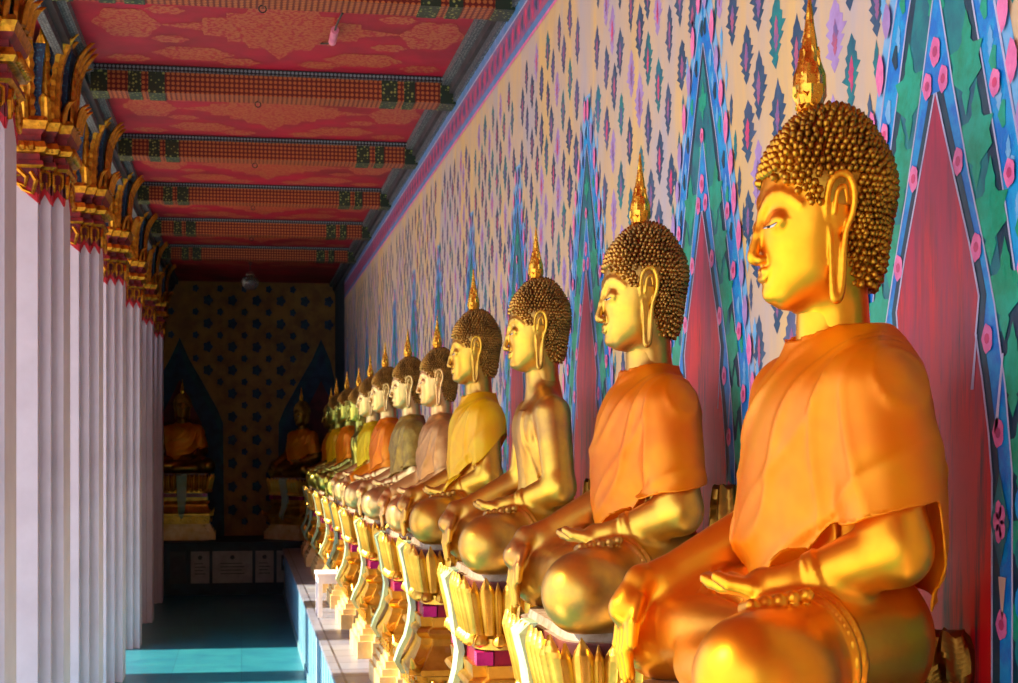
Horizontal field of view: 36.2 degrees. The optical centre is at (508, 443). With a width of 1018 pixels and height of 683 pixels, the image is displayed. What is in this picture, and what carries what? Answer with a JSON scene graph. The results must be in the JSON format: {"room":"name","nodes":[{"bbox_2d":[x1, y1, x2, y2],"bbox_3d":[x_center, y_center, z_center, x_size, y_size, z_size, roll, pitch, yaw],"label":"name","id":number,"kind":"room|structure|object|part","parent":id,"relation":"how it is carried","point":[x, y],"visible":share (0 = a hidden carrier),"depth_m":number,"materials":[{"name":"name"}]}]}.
{"room":"house of worship","nodes":[
{"label":"house of worship","id":0,"kind":"room"},
{"bbox_2d":[115,594,306,682],"bbox_3d":[-5.145,2.100,8.096,10.600,0.200,27.700,0,0,-10],"label":"floor","id":1,"kind":"structure","parent":0,"point":[195,638],"depth_m":15.52,"materials":[{"name":"teal tile"}]},
{"bbox_2d":[0,0,45,682],"bbox_3d":[-2.452,-0.135,6.681,0.938,4.270,0.938,0,0,-10],"label":"column","id":2,"kind":"structure","parent":1,"relation":"on","point":[18,18],"depth_m":6.61,"materials":[{"name":"white paint"}]},
{"bbox_2d":[16,28,98,682],"bbox_3d":[-2.825,-0.135,8.850,0.938,4.270,0.938,0,0,-10],"label":"column","id":3,"kind":"structure","parent":1,"relation":"on","point":[49,141],"depth_m":8.65,"materials":[{"name":"white stone"}]},
{"bbox_2d":[70,117,126,682],"bbox_3d":[-3.197,-0.135,11.018,0.938,4.270,0.938,0,0,-10],"label":"column","id":4,"kind":"structure","parent":1,"relation":"on","point":[95,185],"depth_m":10.82,"materials":[{"name":"white stone"}]},
{"bbox_2d":[103,172,144,682],"bbox_3d":[-3.570,-0.135,13.186,0.938,4.270,0.938,0,0,-10],"label":"column","id":5,"kind":"structure","parent":1,"relation":"on","point":[121,229],"depth_m":13.01,"materials":[{"name":"white stone"}]},
{"bbox_2d":[126,211,157,648],"bbox_3d":[-3.942,-0.135,15.354,0.938,4.270,0.938,0,0,-10],"label":"column","id":6,"kind":"structure","parent":1,"relation":"on","point":[135,297],"depth_m":15.20,"materials":[{"name":"white stone"}]},
{"bbox_2d":[142,241,167,623],"bbox_3d":[-4.315,-0.135,17.522,0.938,4.270,0.938,0,0,-10],"label":"column","id":7,"kind":"structure","parent":1,"relation":"on","point":[149,316],"depth_m":17.38,"materials":[{"name":"white stone"}]},
{"bbox_2d":[154,264,176,603],"bbox_3d":[-4.687,-0.135,19.691,0.938,4.270,0.938,0,0,-10],"label":"column","id":8,"kind":"structure","parent":1,"relation":"on","point":[160,328],"depth_m":19.56,"materials":[{"name":"white stone"}]},
{"bbox_2d":[164,535,303,595],"bbox_3d":[-7.448,1.650,20.698,10.329,0.700,1.480,0,0,-10],"label":"platform","id":9,"kind":"object","parent":1,"relation":"on","point":[257,542],"depth_m":20.62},
{"bbox_2d":[170,552,185,583],"bbox_3d":[-4.359,1.630,20.494,0.210,0.420,0.025,0,0,-10],"label":"memorial plaque","id":10,"kind":"object","parent":9,"relation":"attached to","point":[177,559],"visible":1,"depth_m":20.49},
{"bbox_2d":[164,473,215,540],"bbox_3d":[-4.460,0.849,21.230,0.900,0.900,0.595,0,0,-10],"label":"pedestal","id":11,"kind":"object","parent":9,"relation":"on","point":[187,512],"visible":0.76,"depth_m":21.01,"materials":[{"name":"gold metal"}]},
{"bbox_3d":[-4.461,0.849,21.239,0.857,0.255,0.550,0,0,-10],"label":"moulding","id":12,"kind":"part","parent":11,"relation":"part of","materials":[{"name":"gold metal"}]},
{"bbox_2d":[164,379,214,472],"bbox_3d":[-4.459,-0.246,21.235,0.892,1.291,0.532,0,0,-10],"label":"statue","id":13,"kind":"object","parent":11,"relation":"on","point":[182,437],"visible":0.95,"depth_m":21.21,"materials":[{"name":"gold metal"}]},
{"bbox_2d":[191,551,208,583],"bbox_3d":[-4.078,1.630,20.544,0.240,0.420,0.023,0,0,-10],"label":"memorial plaque","id":14,"kind":"object","parent":9,"relation":"attached to","point":[199,560],"visible":1,"depth_m":20.54,"materials":[{"name":"stone"}]},
{"bbox_2d":[212,551,251,582],"bbox_3d":[-3.664,1.630,20.615,0.520,0.420,0.023,0,0,-10],"label":"memorial plaque","id":15,"kind":"object","parent":9,"relation":"attached to","point":[227,566],"visible":1,"depth_m":20.61,"materials":[{"name":"stone"}]},
{"bbox_2d":[255,551,273,582],"bbox_3d":[-3.250,1.630,20.686,0.240,0.420,0.023,0,0,-10],"label":"memorial plaque","id":16,"kind":"object","parent":9,"relation":"attached to","point":[264,560],"visible":1,"depth_m":20.68,"materials":[{"name":"stone"}]},
{"bbox_2d":[277,551,283,581],"bbox_3d":[-2.974,1.630,20.730,0.240,0.420,0.029,0,0,-10],"label":"memorial plaque","id":17,"kind":"object","parent":9,"relation":"attached to","point":[280,554],"visible":0.36,"depth_m":20.71,"materials":[{"name":"stone"}]},
{"bbox_2d":[281,555,283,569],"bbox_3d":[-2.972,1.580,20.721,0.120,0.200,0.010,0,0,-10],"label":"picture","id":18,"kind":"object","parent":17,"relation":"attached to","point":[282,556],"depth_m":20.71},
{"bbox_2d":[261,477,308,540],"bbox_3d":[-2.907,0.879,21.320,0.900,0.840,0.595,0,0,40],"label":"pedestal","id":19,"kind":"object","parent":9,"relation":"on","point":[287,512],"visible":0.63,"depth_m":21.11,"materials":[{"name":"gold metal"}]},
{"bbox_3d":[-2.901,0.879,21.327,0.857,0.238,0.550,0,0,40],"label":"moulding","id":20,"kind":"part","parent":19,"relation":"part of","materials":[{"name":"gold metal"}]},
{"bbox_2d":[267,388,320,477],"bbox_3d":[-2.901,-0.161,21.324,0.857,1.239,0.511,0,0,40],"label":"statue","id":21,"kind":"object","parent":19,"relation":"on","point":[302,451],"visible":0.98,"depth_m":21.29,"materials":[{"name":"gold metal"}]},
{"bbox_2d":[283,548,370,682],"bbox_3d":[-0.426,1.692,7.993,0.790,0.615,25.900,0,0,-10],"label":"ledge","id":22,"kind":"object","parent":1,"relation":"on","point":[326,653],"visible":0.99,"depth_m":12.52,"materials":[{"name":"tile"}]},
{"bbox_2d":[301,485,311,556],"bbox_3d":[-2.299,0.949,19.391,0.595,0.870,0.900,0,0,-10],"label":"pedestal","id":23,"kind":"object","parent":22,"relation":"on","point":[305,544],"visible":0.21,"depth_m":19.28,"materials":[{"name":"gold metal"}]},
{"bbox_3d":[-2.289,0.949,19.392,0.550,0.247,0.857,0,0,-10],"label":"moulding","id":24,"kind":"part","parent":23,"relation":"part of","materials":[{"name":"gold metal"}]},
{"bbox_2d":[304,388,332,484],"bbox_3d":[-2.290,-0.099,19.391,0.505,1.226,0.848,0,0,-10],"label":"statue","id":25,"kind":"object","parent":23,"relation":"on","point":[324,421],"visible":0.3,"depth_m":19.34,"materials":[{"name":"gold metal"}]},
{"bbox_2d":[303,488,319,566],"bbox_3d":[-2.068,0.944,17.908,0.595,0.880,0.900,0,0,-10],"label":"pedestal","id":26,"kind":"object","parent":22,"relation":"on","point":[309,554],"visible":0.27,"depth_m":17.59,"materials":[{"name":"gold metal"}]},
{"bbox_3d":[-2.059,0.944,17.910,0.550,0.249,0.857,0,0,-10],"label":"moulding","id":27,"kind":"part","parent":26,"relation":"part of","materials":[{"name":"gold metal"}]},
{"bbox_2d":[307,378,342,488],"bbox_3d":[-2.062,-0.129,17.908,0.522,1.265,0.874,0,0,-10],"label":"statue","id":28,"kind":"object","parent":26,"relation":"on","point":[332,419],"visible":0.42,"depth_m":17.82,"materials":[{"name":"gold metal"}]},
{"bbox_2d":[311,491,328,578],"bbox_3d":[-1.783,0.939,16.334,0.595,0.890,0.900,0,0,-10],"label":"pedestal","id":29,"kind":"object","parent":22,"relation":"on","point":[318,537],"visible":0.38,"depth_m":16.02,"materials":[{"name":"gold metal"}]},
{"bbox_3d":[-1.774,0.939,16.335,0.550,0.252,0.857,0,0,-10],"label":"moulding","id":30,"kind":"part","parent":29,"relation":"part of","materials":[{"name":"gold metal"}]},
{"bbox_2d":[314,373,354,491],"bbox_3d":[-1.777,-0.139,16.334,0.522,1.265,0.874,0,0,-10],"label":"statue","id":31,"kind":"object","parent":29,"relation":"on","point":[342,446],"visible":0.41,"depth_m":16.23,"materials":[{"name":"gold metal"}]},
{"bbox_2d":[314,570,337,617],"bbox_3d":[-1.405,1.209,12.604,0.320,0.350,0.420,0,0,-10],"label":"side table","id":32,"kind":"object","parent":22,"relation":"on","point":[322,576],"visible":0.52,"depth_m":12.39,"materials":[{"name":"white wood"}]},
{"bbox_3d":[-1.566,1.249,12.762,0.035,0.270,0.035,0,0,-10],"label":"leg","id":33,"kind":"part","parent":32,"relation":"part of","materials":[{"name":"white wood"}]},
{"bbox_3d":[-1.504,1.249,12.402,0.035,0.270,0.035,0,0,-10],"label":"leg","id":34,"kind":"part","parent":32,"relation":"part of","materials":[{"name":"white wood"}]},
{"bbox_3d":[-1.405,1.087,12.604,0.300,0.055,0.400,0,0,-10],"label":"apron frame","id":35,"kind":"part","parent":32,"relation":"part of","materials":[{"name":"white wood"}]},
{"bbox_2d":[319,495,337,592],"bbox_3d":[-1.518,0.942,14.858,0.595,0.885,0.900,0,0,-10],"label":"pedestal","id":36,"kind":"object","parent":22,"relation":"on","point":[326,547],"visible":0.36,"depth_m":14.62,"materials":[{"name":"gold metal"}]},
{"bbox_3d":[-1.508,0.942,14.859,0.550,0.251,0.857,0,0,-10],"label":"moulding","id":37,"kind":"part","parent":36,"relation":"part of","materials":[{"name":"gold metal"}]},
{"bbox_2d":[323,367,365,497],"bbox_3d":[-1.510,-0.121,14.857,0.511,1.239,0.857,0,0,-10],"label":"statue","id":38,"kind":"object","parent":36,"relation":"on","point":[352,411],"visible":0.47,"depth_m":14.80,"materials":[{"name":"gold metal"}]},
{"bbox_2d":[326,500,347,608],"bbox_3d":[-1.284,0.936,13.477,0.595,0.895,0.900,0,0,-10],"label":"pedestal","id":39,"kind":"object","parent":22,"relation":"on","point":[334,591],"visible":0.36,"depth_m":13.16,"materials":[{"name":"gold metal"}]},
{"bbox_3d":[-1.275,0.936,13.479,0.550,0.254,0.857,0,0,-10],"label":"moulding","id":40,"kind":"part","parent":39,"relation":"part of","materials":[{"name":"gold metal"}]},
{"bbox_2d":[330,355,379,501],"bbox_3d":[-1.278,-0.144,13.477,0.522,1.265,0.874,0,0,-10],"label":"statue","id":41,"kind":"object","parent":39,"relation":"on","point":[365,408],"visible":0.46,"depth_m":13.40,"materials":[{"name":"gold metal"}]},
{"bbox_2d":[335,506,364,629],"bbox_3d":[-1.038,0.936,11.998,0.595,0.895,0.900,0,0,-10],"label":"pedestal","id":42,"kind":"object","parent":22,"relation":"on","point":[346,614],"visible":0.34,"depth_m":11.66,"materials":[{"name":"gold metal"}]},
{"bbox_3d":[-1.029,0.936,11.999,0.550,0.254,0.857,0,0,-10],"label":"moulding","id":43,"kind":"part","parent":42,"relation":"part of","materials":[{"name":"gold metal"}]},
{"bbox_2d":[339,343,398,509],"bbox_3d":[-1.033,-0.150,11.997,0.527,1.278,0.884,0,0,-10],"label":"statue","id":44,"kind":"object","parent":42,"relation":"on","point":[379,455],"visible":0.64,"depth_m":11.91,"materials":[{"name":"gold metal"}]},
{"bbox_2d":[350,515,388,658],"bbox_3d":[-0.761,0.936,10.422,0.595,0.895,0.900,0,0,-10],"label":"pedestal","id":45,"kind":"object","parent":22,"relation":"on","point":[364,642],"visible":0.34,"depth_m":10.08,"materials":[{"name":"gold metal"}]},
{"bbox_3d":[-0.752,0.936,10.423,0.550,0.254,0.857,0,0,-10],"label":"moulding","id":46,"kind":"part","parent":45,"relation":"part of","materials":[{"name":"gold metal"}]},
{"bbox_2d":[355,329,425,519],"bbox_3d":[-0.755,-0.144,10.421,0.522,1.265,0.874,0,0,-10],"label":"statue","id":47,"kind":"object","parent":45,"relation":"on","point":[403,444],"visible":0.73,"depth_m":10.33,"materials":[{"name":"gold metal"}]},
{"bbox_2d":[369,527,413,682],"bbox_3d":[-0.493,0.936,8.895,0.595,0.895,0.900,0,0,-10],"label":"pedestal","id":48,"kind":"object","parent":22,"relation":"on","point":[387,621],"visible":0.34,"depth_m":8.58,"materials":[{"name":"gold metal"}]},
{"bbox_3d":[-0.484,0.936,8.897,0.550,0.254,0.857,0,0,-10],"label":"moulding","id":49,"kind":"part","parent":48,"relation":"part of","materials":[{"name":"gold metal"}]},
{"bbox_2d":[377,316,457,532],"bbox_3d":[-0.485,-0.124,8.895,0.505,1.226,0.848,0,0,-10],"label":"statue","id":50,"kind":"object","parent":48,"relation":"on","point":[436,385],"visible":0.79,"depth_m":8.82,"materials":[{"name":"gold metal"}]},
{"bbox_2d":[392,536,461,682],"bbox_3d":[-0.252,0.919,7.415,0.595,0.930,0.900,0,0,-10],"label":"pedestal","id":51,"kind":"object","parent":22,"relation":"on","point":[420,655],"visible":0.38,"depth_m":7.06,"materials":[{"name":"gold metal"}]},
{"bbox_3d":[-0.242,0.919,7.416,0.550,0.264,0.857,0,0,-10],"label":"moulding","id":52,"kind":"part","parent":51,"relation":"part of","materials":[{"name":"gold metal"}]},
{"bbox_2d":[397,269,506,544],"bbox_3d":[-0.247,-0.192,7.414,0.532,1.291,0.892,0,0,-10],"label":"statue","id":53,"kind":"object","parent":51,"relation":"on","point":[477,430],"visible":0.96,"depth_m":7.31,"materials":[{"name":"gold metal"}]},
{"bbox_2d":[432,561,534,682],"bbox_3d":[0.020,0.924,5.909,0.595,0.920,0.900,0,0,-10],"label":"pedestal","id":54,"kind":"object","parent":22,"relation":"on","point":[475,604],"visible":0.44,"depth_m":5.56,"materials":[{"name":"gold metal"}]},
{"bbox_3d":[0.029,0.924,5.910,0.550,0.261,0.857,0,0,-10],"label":"moulding","id":55,"kind":"part","parent":54,"relation":"part of","materials":[{"name":"gold metal"}]},
{"bbox_2d":[438,227,576,574],"bbox_3d":[0.025,-0.181,5.908,0.532,1.291,0.892,0,0,-10],"label":"statue","id":56,"kind":"object","parent":54,"relation":"on","point":[477,528],"visible":0.95,"depth_m":5.81,"materials":[{"name":"gold metal"}]},
{"bbox_2d":[583,478,589,493],"bbox_3d":[0.315,0.299,5.738,0.109,0.346,0.078,0,0,-10],"label":"pedestal","id":57,"kind":"object","parent":54,"relation":"on","point":[586,487],"visible":0.02,"depth_m":5.72,"materials":[{"name":"gold metal"}]},
{"bbox_2d":[502,606,650,682],"bbox_3d":[0.286,0.934,4.361,0.595,0.899,0.900,0,0,-10],"label":"pedestal","id":58,"kind":"object","parent":22,"relation":"on","point":[540,651],"visible":0.47,"depth_m":4.02,"materials":[{"name":"gold metal"}]},
{"bbox_2d":[503,153,706,633],"bbox_3d":[0.290,-0.167,4.361,0.537,1.304,0.901,0,0,-10],"label":"statue","id":59,"kind":"object","parent":58,"relation":"on","point":[644,500],"visible":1,"depth_m":4.22,"materials":[{"name":"gold metal"}]},
{"bbox_2d":[708,484,736,526],"bbox_3d":[0.582,0.300,4.181,0.109,0.386,0.078,0,0,-10],"label":"pedestal","id":60,"kind":"object","parent":58,"relation":"on","point":[723,496],"visible":0.21,"depth_m":4.16,"materials":[{"name":"gold metal"}]},
{"bbox_2d":[621,678,678,682],"bbox_3d":[0.492,0.930,2.875,0.595,0.907,0.900,0,0,-10],"label":"pedestal","id":61,"kind":"object","parent":22,"relation":"on","point":[651,680],"visible":0.04,"depth_m":3.12,"materials":[{"name":"gold metal"}]},
{"bbox_2d":[608,0,948,682],"bbox_3d":[0.506,-0.180,2.876,0.538,1.314,0.875,0,0,-10],"label":"statue","id":62,"kind":"object","parent":61,"relation":"on","point":[819,564],"visible":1,"depth_m":2.75,"materials":[{"name":"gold metal"}]},
{"bbox_2d":[925,627,974,682],"bbox_3d":[0.809,0.412,2.860,0.109,0.146,0.078,0,0,-10],"label":"pedestal","id":63,"kind":"object","parent":61,"relation":"on","point":[954,658],"visible":0.8,"depth_m":2.83,"materials":[{"name":"gold metal"}]},
{"bbox_2d":[164,281,334,535],"bbox_3d":[-7.475,-0.150,21.593,10.580,4.300,0.305,0,0,-10],"label":"wall","id":64,"kind":"structure","parent":0,"point":[243,358],"depth_m":22.09,"materials":[{"name":"brown paint"}]},
{"bbox_2d":[32,0,473,282],"bbox_3d":[-5.130,-2.399,8.098,10.630,0.202,27.700,0,0,-10],"label":"ceiling","id":65,"kind":"structure","parent":0,"point":[121,33],"depth_m":10.41,"materials":[{"name":"paint"}]},
{"bbox_2d":[34,0,177,290],"bbox_3d":[-2.409,-2.225,8.409,0.140,0.150,27.390,0,0,-10],"label":"trim","id":66,"kind":"structure","parent":65,"relation":"attached to","point":[58,21],"depth_m":9.80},
{"bbox_2d":[241,262,258,289],"bbox_3d":[-3.102,-2.070,18.644,0.220,0.460,0.220,0,0,-10],"label":"hanging lamp","id":67,"kind":"object","parent":65,"relation":"hanging from","point":[249,282],"visible":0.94,"depth_m":18.57,"materials":[{"name":"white glass"}]},
{"bbox_3d":[-3.102,-1.930,18.644,0.220,0.180,0.220,0,0,-10],"label":"lamp shade","id":68,"kind":"part","parent":67,"relation":"part of","materials":[{"name":"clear glass"}]},
{"bbox_2d":[162,244,355,264],"bbox_3d":[-2.905,-2.194,18.168,2.228,0.211,0.265,0,0,-10],"label":"ceiling beam","id":69,"kind":"structure","parent":65,"relation":"attached to","point":[184,252],"depth_m":18.07,"materials":[{"name":"paint"}]},
{"bbox_2d":[151,217,371,240],"bbox_3d":[-2.541,-2.194,16.049,2.228,0.211,0.265,0,0,-10],"label":"ceiling beam","id":70,"kind":"structure","parent":65,"relation":"attached to","point":[162,226],"depth_m":15.96,"materials":[{"name":"paint"}]},
{"bbox_2d":[137,181,390,209],"bbox_3d":[-2.176,-2.194,13.930,2.228,0.211,0.265,0,0,-10],"label":"ceiling beam","id":71,"kind":"structure","parent":65,"relation":"attached to","point":[166,193],"depth_m":13.84,"materials":[{"name":"paint"}]},
{"bbox_2d":[118,133,417,169],"bbox_3d":[-1.812,-2.194,11.811,2.228,0.211,0.265,0,0,-10],"label":"ceiling beam","id":72,"kind":"structure","parent":65,"relation":"attached to","point":[131,146],"depth_m":11.71,"materials":[{"name":"wood"}]},
{"bbox_2d":[90,63,455,110],"bbox_3d":[-1.448,-2.194,9.692,2.228,0.211,0.265,0,0,-10],"label":"ceiling beam","id":73,"kind":"structure","parent":65,"relation":"attached to","point":[108,80],"depth_m":9.60,"materials":[{"name":"wood"}]},
{"bbox_2d":[52,0,514,21],"bbox_3d":[-1.084,-2.194,7.573,2.228,0.211,0.265,0,0,-10],"label":"ceiling beam","id":74,"kind":"structure","parent":65,"relation":"attached to","point":[491,10],"depth_m":7.61,"materials":[{"name":"wood"}]},
{"bbox_2d":[320,13,342,45],"bbox_3d":[-0.974,-2.265,8.610,0.062,0.074,0.668,0,0,-14],"label":"lamp","id":75,"kind":"object","parent":65,"relation":"attached to","point":[334,32],"visible":0.96,"depth_m":8.50,"materials":[{"name":"glass"}]},
{"bbox_2d":[335,0,1017,682],"bbox_3d":[-0.069,-0.150,8.968,0.258,4.300,27.700,0,0,-10],"label":"wall","id":76,"kind":"structure","parent":0,"point":[548,133],"depth_m":4.38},
{"bbox_2d":[329,0,519,293],"bbox_3d":[-0.207,-2.225,8.792,0.089,0.150,27.400,0,0,-10],"label":"trim","id":77,"kind":"structure","parent":76,"relation":"attached to","point":[480,36],"depth_m":10.57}
]}

